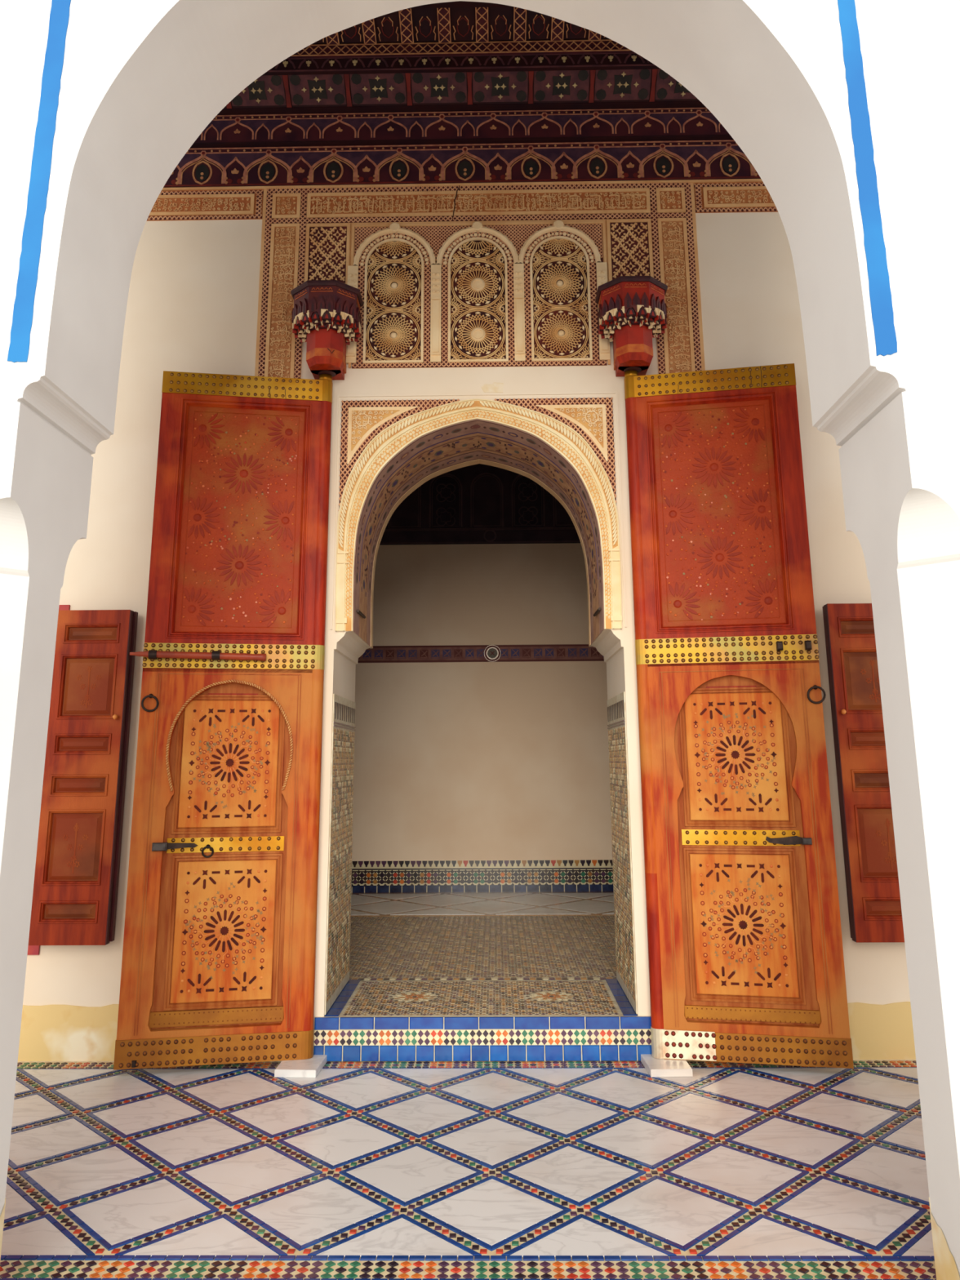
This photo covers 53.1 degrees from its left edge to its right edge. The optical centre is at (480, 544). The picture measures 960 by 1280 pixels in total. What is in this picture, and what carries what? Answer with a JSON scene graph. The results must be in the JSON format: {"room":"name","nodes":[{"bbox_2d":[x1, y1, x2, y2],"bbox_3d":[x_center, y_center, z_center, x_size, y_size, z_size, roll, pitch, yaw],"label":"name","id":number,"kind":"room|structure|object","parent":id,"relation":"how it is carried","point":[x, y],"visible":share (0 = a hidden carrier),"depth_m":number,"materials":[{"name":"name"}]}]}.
{"room":"palace courtyard","nodes":[
{"label":"palace courtyard","id":0,"kind":"room"},
{"bbox_2d":[311,0,608,44],"bbox_3d":[-0.036,-3.474,5.330,10.000,0.180,2.250,-1,-13,1],"label":"ceiling","id":1,"kind":"structure","parent":0,"point":[459,4],"depth_m":5.83,"materials":[{"name":"brown wood"}]},
{"bbox_2d":[17,192,915,1062],"bbox_3d":[0.006,-0.378,6.243,12.400,6.620,0.892,-1,-13,1],"label":"wall","id":2,"kind":"structure","parent":0,"point":[192,306],"depth_m":5.88,"materials":[{"name":"paint"}]},
{"bbox_2d":[27,604,70,955],"bbox_3d":[-3.004,1.353,5.675,1.195,1.926,0.472,-1,-13,1],"label":"window","id":3,"kind":"structure","parent":2,"relation":"in","point":[32,949],"depth_m":5.23,"materials":[{"name":"brown wood"}]},
{"bbox_2d":[28,609,137,945],"bbox_3d":[-2.209,1.266,5.350,0.438,1.808,0.119,-1,-13,1],"label":"window shutter","id":4,"kind":"object","parent":3,"relation":"attached to","point":[77,865],"visible":1,"depth_m":5.32,"materials":[{"name":"brown wood"}]},
{"bbox_2d":[17,1004,281,1061],"bbox_3d":[-2.901,2.621,5.155,3.960,0.284,0.006,-1,-13,1],"label":"baseboard","id":5,"kind":"structure","parent":2,"relation":"attached to","point":[54,1032],"depth_m":5.14,"materials":[{"name":"beige paint"}]},
{"bbox_2d":[113,370,333,1070],"bbox_3d":[-1.408,0.813,5.358,1.059,3.813,0.136,2,-13,-9],"label":"door leaf","id":6,"kind":"structure","parent":2,"relation":"in","point":[219,950],"depth_m":5.32,"materials":[{"name":"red wood"}]},
{"bbox_2d":[290,280,363,380],"bbox_3d":[-0.934,-1.285,5.841,0.418,0.484,0.418,-1,-13,1],"label":"pivot bracket","id":7,"kind":"object","parent":2,"relation":"attached to","point":[326,313],"visible":1,"depth_m":5.72,"materials":[{"name":"red wood"}]},
{"bbox_2d":[318,370,336,377],"bbox_3d":[-0.931,-1.046,5.849,0.107,0.020,0.107,-1,-13,1],"label":"socket","id":8,"kind":"object","parent":7,"relation":"attached to","point":[333,373],"depth_m":5.83,"materials":[{"name":"gold metal"}]},
{"bbox_2d":[324,693,355,1014],"bbox_3d":[-0.829,1.789,5.765,0.011,1.708,0.860,-1,-13,1],"label":"trim","id":9,"kind":"structure","parent":2,"relation":"attached to","point":[342,773],"depth_m":5.68,"materials":[{"name":"tile"}]},
{"bbox_2d":[352,222,435,364],"bbox_3d":[-0.542,-1.590,6.047,0.533,0.957,0.032,-1,-13,1],"label":"window","id":10,"kind":"structure","parent":2,"relation":"in","point":[394,318],"depth_m":6.05,"materials":[{"name":"beige paint"}]},
{"bbox_2d":[163,6,760,187],"bbox_3d":[-0.021,-2.822,6.025,9.800,0.867,0.607,-1,-13,1],"label":"ceiling","id":11,"kind":"structure","parent":2,"relation":"attached to","point":[557,109],"depth_m":6.21,"materials":[{"name":"brown wood"}]},
{"bbox_2d":[275,59,295,69],"bbox_3d":[-1.229,-3.031,6.062,0.135,0.072,0.005,-1,-13,1],"label":"flower","id":12,"kind":"object","parent":11,"relation":"on","point":[286,64],"depth_m":6.06,"materials":[{"name":"beige paint"}]},
{"bbox_2d":[297,58,319,68],"bbox_3d":[-1.082,-3.033,6.060,0.135,0.072,0.005,-1,-13,1],"label":"flower","id":13,"kind":"object","parent":11,"relation":"on","point":[302,63],"depth_m":6.06,"materials":[{"name":"beige paint"}]},
{"bbox_2d":[320,58,342,68],"bbox_3d":[-0.936,-3.034,6.058,0.135,0.072,0.005,-1,-13,1],"label":"flower","id":14,"kind":"object","parent":11,"relation":"on","point":[325,63],"depth_m":6.06,"materials":[{"name":"brown wood"}]},
{"bbox_2d":[344,57,364,67],"bbox_3d":[-0.789,-3.036,6.056,0.135,0.072,0.005,-1,-13,1],"label":"flower","id":15,"kind":"object","parent":11,"relation":"on","point":[348,62],"depth_m":6.06,"materials":[{"name":"beige paint"}]},
{"bbox_2d":[367,57,388,67],"bbox_3d":[-0.643,-3.037,6.054,0.135,0.072,0.005,-1,-13,1],"label":"flower","id":16,"kind":"object","parent":11,"relation":"on","point":[371,62],"depth_m":6.05,"materials":[{"name":"brown wood"}]},
{"bbox_2d":[390,57,411,66],"bbox_3d":[-0.496,-3.038,6.052,0.135,0.072,0.005,-1,-13,1],"label":"flower","id":17,"kind":"object","parent":11,"relation":"on","point":[394,61],"depth_m":6.05,"materials":[{"name":"brown wood"}]},
{"bbox_2d":[413,57,435,66],"bbox_3d":[-0.350,-3.040,6.050,0.135,0.072,0.005,-1,-13,1],"label":"flower","id":18,"kind":"object","parent":11,"relation":"on","point":[418,61],"depth_m":6.05,"materials":[{"name":"brown wood"}]},
{"bbox_2d":[436,56,457,66],"bbox_3d":[-0.203,-3.041,6.048,0.135,0.072,0.005,-1,-13,1],"label":"flower","id":19,"kind":"object","parent":11,"relation":"on","point":[442,61],"depth_m":6.05,"materials":[{"name":"beige paint"}]},
{"bbox_2d":[460,56,481,66],"bbox_3d":[-0.057,-3.043,6.046,0.135,0.072,0.005,-1,-13,1],"label":"flower","id":20,"kind":"object","parent":11,"relation":"on","point":[464,60],"depth_m":6.05,"materials":[{"name":"brown wood"}]},
{"bbox_2d":[483,56,504,66],"bbox_3d":[0.090,-3.044,6.043,0.135,0.072,0.005,-1,-13,1],"label":"flower","id":21,"kind":"object","parent":11,"relation":"on","point":[487,60],"depth_m":6.04,"materials":[{"name":"brown wood"}]},
{"bbox_2d":[506,55,528,65],"bbox_3d":[0.236,-3.045,6.042,0.135,0.072,0.005,-1,-13,1],"label":"flower","id":22,"kind":"object","parent":11,"relation":"on","point":[511,60],"depth_m":6.04,"materials":[{"name":"beige paint"}]},
{"bbox_2d":[530,55,551,65],"bbox_3d":[0.383,-3.047,6.039,0.135,0.072,0.005,-1,-13,1],"label":"flower","id":23,"kind":"object","parent":11,"relation":"on","point":[535,60],"depth_m":6.04,"materials":[{"name":"beige paint"}]},
{"bbox_2d":[553,54,574,64],"bbox_3d":[0.529,-3.048,6.037,0.135,0.072,0.005,-1,-13,1],"label":"flower","id":24,"kind":"object","parent":11,"relation":"on","point":[557,59],"depth_m":6.04,"materials":[{"name":"brown wood"}]},
{"bbox_2d":[577,54,598,64],"bbox_3d":[0.676,-3.050,6.035,0.135,0.072,0.005,-1,-13,1],"label":"flower","id":25,"kind":"object","parent":11,"relation":"on","point":[581,59],"depth_m":6.04,"materials":[{"name":"brown wood"}]},
{"bbox_2d":[600,53,621,63],"bbox_3d":[0.822,-3.051,6.033,0.135,0.072,0.005,-1,-13,1],"label":"flower","id":26,"kind":"object","parent":11,"relation":"on","point":[605,58],"depth_m":6.03,"materials":[{"name":"beige paint"}]},
{"bbox_2d":[623,53,644,62],"bbox_3d":[0.969,-3.052,6.031,0.135,0.072,0.005,-1,-13,1],"label":"flower","id":27,"kind":"object","parent":11,"relation":"on","point":[628,58],"depth_m":6.03,"materials":[{"name":"beige paint"}]},
{"bbox_2d":[146,178,777,378],"bbox_3d":[-0.009,-1.647,6.056,9.800,1.417,0.031,-1,-13,1],"label":"trim","id":28,"kind":"structure","parent":2,"relation":"attached to","point":[637,228],"depth_m":6.14,"materials":[{"name":"paint"}]},
{"bbox_2d":[436,221,518,362],"bbox_3d":[-0.014,-1.595,6.040,0.533,0.957,0.032,-1,-13,1],"label":"window","id":29,"kind":"structure","parent":2,"relation":"in","point":[477,288],"depth_m":6.04,"materials":[{"name":"beige paint"}]},
{"bbox_2d":[330,382,626,631],"bbox_3d":[-0.015,-0.252,5.745,1.726,1.535,0.025,-1,-13,1],"label":"trim","id":30,"kind":"structure","parent":2,"relation":"attached to","point":[581,430],"depth_m":5.83,"materials":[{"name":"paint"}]},
{"bbox_2d":[353,419,604,648],"bbox_3d":[-0.006,-0.035,6.168,1.470,1.298,0.883,-1,-13,1],"label":"trim","id":31,"kind":"structure","parent":2,"relation":"attached to","point":[440,451],"depth_m":6.18,"materials":[{"name":"beige paint"}]},
{"bbox_2d":[518,220,600,361],"bbox_3d":[0.504,-1.600,6.032,0.533,0.957,0.032,-1,-13,1],"label":"window","id":32,"kind":"structure","parent":2,"relation":"in","point":[561,317],"depth_m":6.03,"materials":[{"name":"beige paint"}]},
{"bbox_2d":[606,691,637,1013],"bbox_3d":[0.839,1.773,5.741,0.011,1.708,0.860,-1,-13,1],"label":"trim","id":33,"kind":"structure","parent":2,"relation":"attached to","point":[616,711],"depth_m":5.65,"materials":[{"name":"tile"}]},
{"bbox_2d":[595,275,667,377],"bbox_3d":[0.923,-1.303,5.815,0.418,0.484,0.418,-1,-13,1],"label":"pivot bracket","id":34,"kind":"object","parent":2,"relation":"attached to","point":[632,312],"visible":1,"depth_m":5.70,"materials":[{"name":"red wood"}]},
{"bbox_2d":[623,366,641,373],"bbox_3d":[0.925,-1.063,5.823,0.107,0.020,0.107,-1,-13,1],"label":"socket","id":35,"kind":"object","parent":34,"relation":"attached to","point":[638,369],"depth_m":5.80,"materials":[{"name":"gold metal"}]},
{"bbox_2d":[623,363,853,1068],"bbox_3d":[1.380,0.789,5.330,1.013,3.813,0.126,-3,-13,11],"label":"door leaf","id":36,"kind":"structure","parent":2,"relation":"in","point":[746,959],"depth_m":5.28,"materials":[{"name":"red wood"}]},
{"bbox_2d":[685,1001,915,1060],"bbox_3d":[2.938,2.566,5.073,3.960,0.284,0.006,-1,-13,1],"label":"baseboard","id":37,"kind":"structure","parent":2,"relation":"attached to","point":[877,1031],"depth_m":5.08,"materials":[{"name":"beige paint"}]},
{"bbox_2d":[822,603,904,942],"bbox_3d":[2.208,1.224,5.288,0.459,1.808,0.119,-1,-13,1],"label":"window shutter","id":38,"kind":"object","parent":2,"relation":"attached to","point":[870,862],"visible":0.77,"depth_m":5.26,"materials":[{"name":"brown wood"}]},
{"bbox_2d":[0,1060,936,1279],"bbox_3d":[0.003,2.541,4.094,10.000,0.061,2.420,-1,-13,1],"label":"floor","id":39,"kind":"structure","parent":0,"point":[353,1170],"depth_m":3.70,"materials":[{"name":"tile"}]},
{"bbox_2d":[274,1054,327,1077],"bbox_3d":[-0.922,2.691,4.955,0.223,0.035,0.268,-1,-13,1],"label":"stone","id":40,"kind":"object","parent":39,"relation":"on","point":[307,1068],"visible":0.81,"depth_m":4.87,"materials":[{"name":"stone"}]},
{"bbox_2d":[313,1015,651,1061],"bbox_3d":[0.023,2.660,5.252,1.809,0.216,0.348,-1,-13,1],"label":"doorstep","id":41,"kind":"object","parent":39,"relation":"on","point":[622,1037],"visible":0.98,"depth_m":5.09,"materials":[{"name":"tile"}]},
{"bbox_2d":[640,1053,693,1076],"bbox_3d":[0.955,2.674,4.929,0.223,0.035,0.268,-1,-13,1],"label":"stone","id":42,"kind":"object","parent":39,"relation":"on","point":[655,1067],"visible":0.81,"depth_m":4.85,"materials":[{"name":"stone"}]},
{"bbox_2d":[0,0,959,1279],"bbox_3d":[-0.041,-0.982,3.334,5.000,6.520,0.556,-1,-13,1],"label":"wall","id":43,"kind":"structure","parent":0,"point":[846,113],"depth_m":3.13,"materials":[{"name":"white paint"}]},
{"bbox_2d":[324,891,637,1016],"bbox_3d":[0.060,3.199,7.648,12.200,0.217,5.195,-1,-13,1],"label":"floor","id":44,"kind":"structure","parent":0,"point":[537,953],"depth_m":6.70,"materials":[{"name":"tile"}]},
{"bbox_2d":[351,542,612,861],"bbox_3d":[0.082,0.935,10.757,12.000,6.000,0.322,-1,-13,1],"label":"wall","id":45,"kind":"structure","parent":0,"point":[454,761],"depth_m":10.37,"materials":[{"name":"paint"}]},
{"bbox_2d":[379,463,580,545],"bbox_3d":[0.068,-0.824,10.971,11.960,1.675,0.034,-1,-13,1],"label":"trim","id":46,"kind":"structure","parent":45,"relation":"attached to","point":[478,504],"depth_m":10.86,"materials":[{"name":"black wood"}]},
{"bbox_2d":[357,644,604,662],"bbox_3d":[0.081,1.196,10.523,11.960,0.184,0.021,-1,-13,1],"label":"trim","id":47,"kind":"structure","parent":45,"relation":"attached to","point":[561,652],"depth_m":10.53,"materials":[{"name":"red"}]},
{"bbox_2d":[351,859,613,892],"bbox_3d":[0.096,3.464,10.018,11.960,0.316,0.010,-1,-13,1],"label":"trim","id":48,"kind":"structure","parent":45,"relation":"attached to","point":[560,875],"depth_m":10.02,"materials":[{"name":"multicoloured tile"}]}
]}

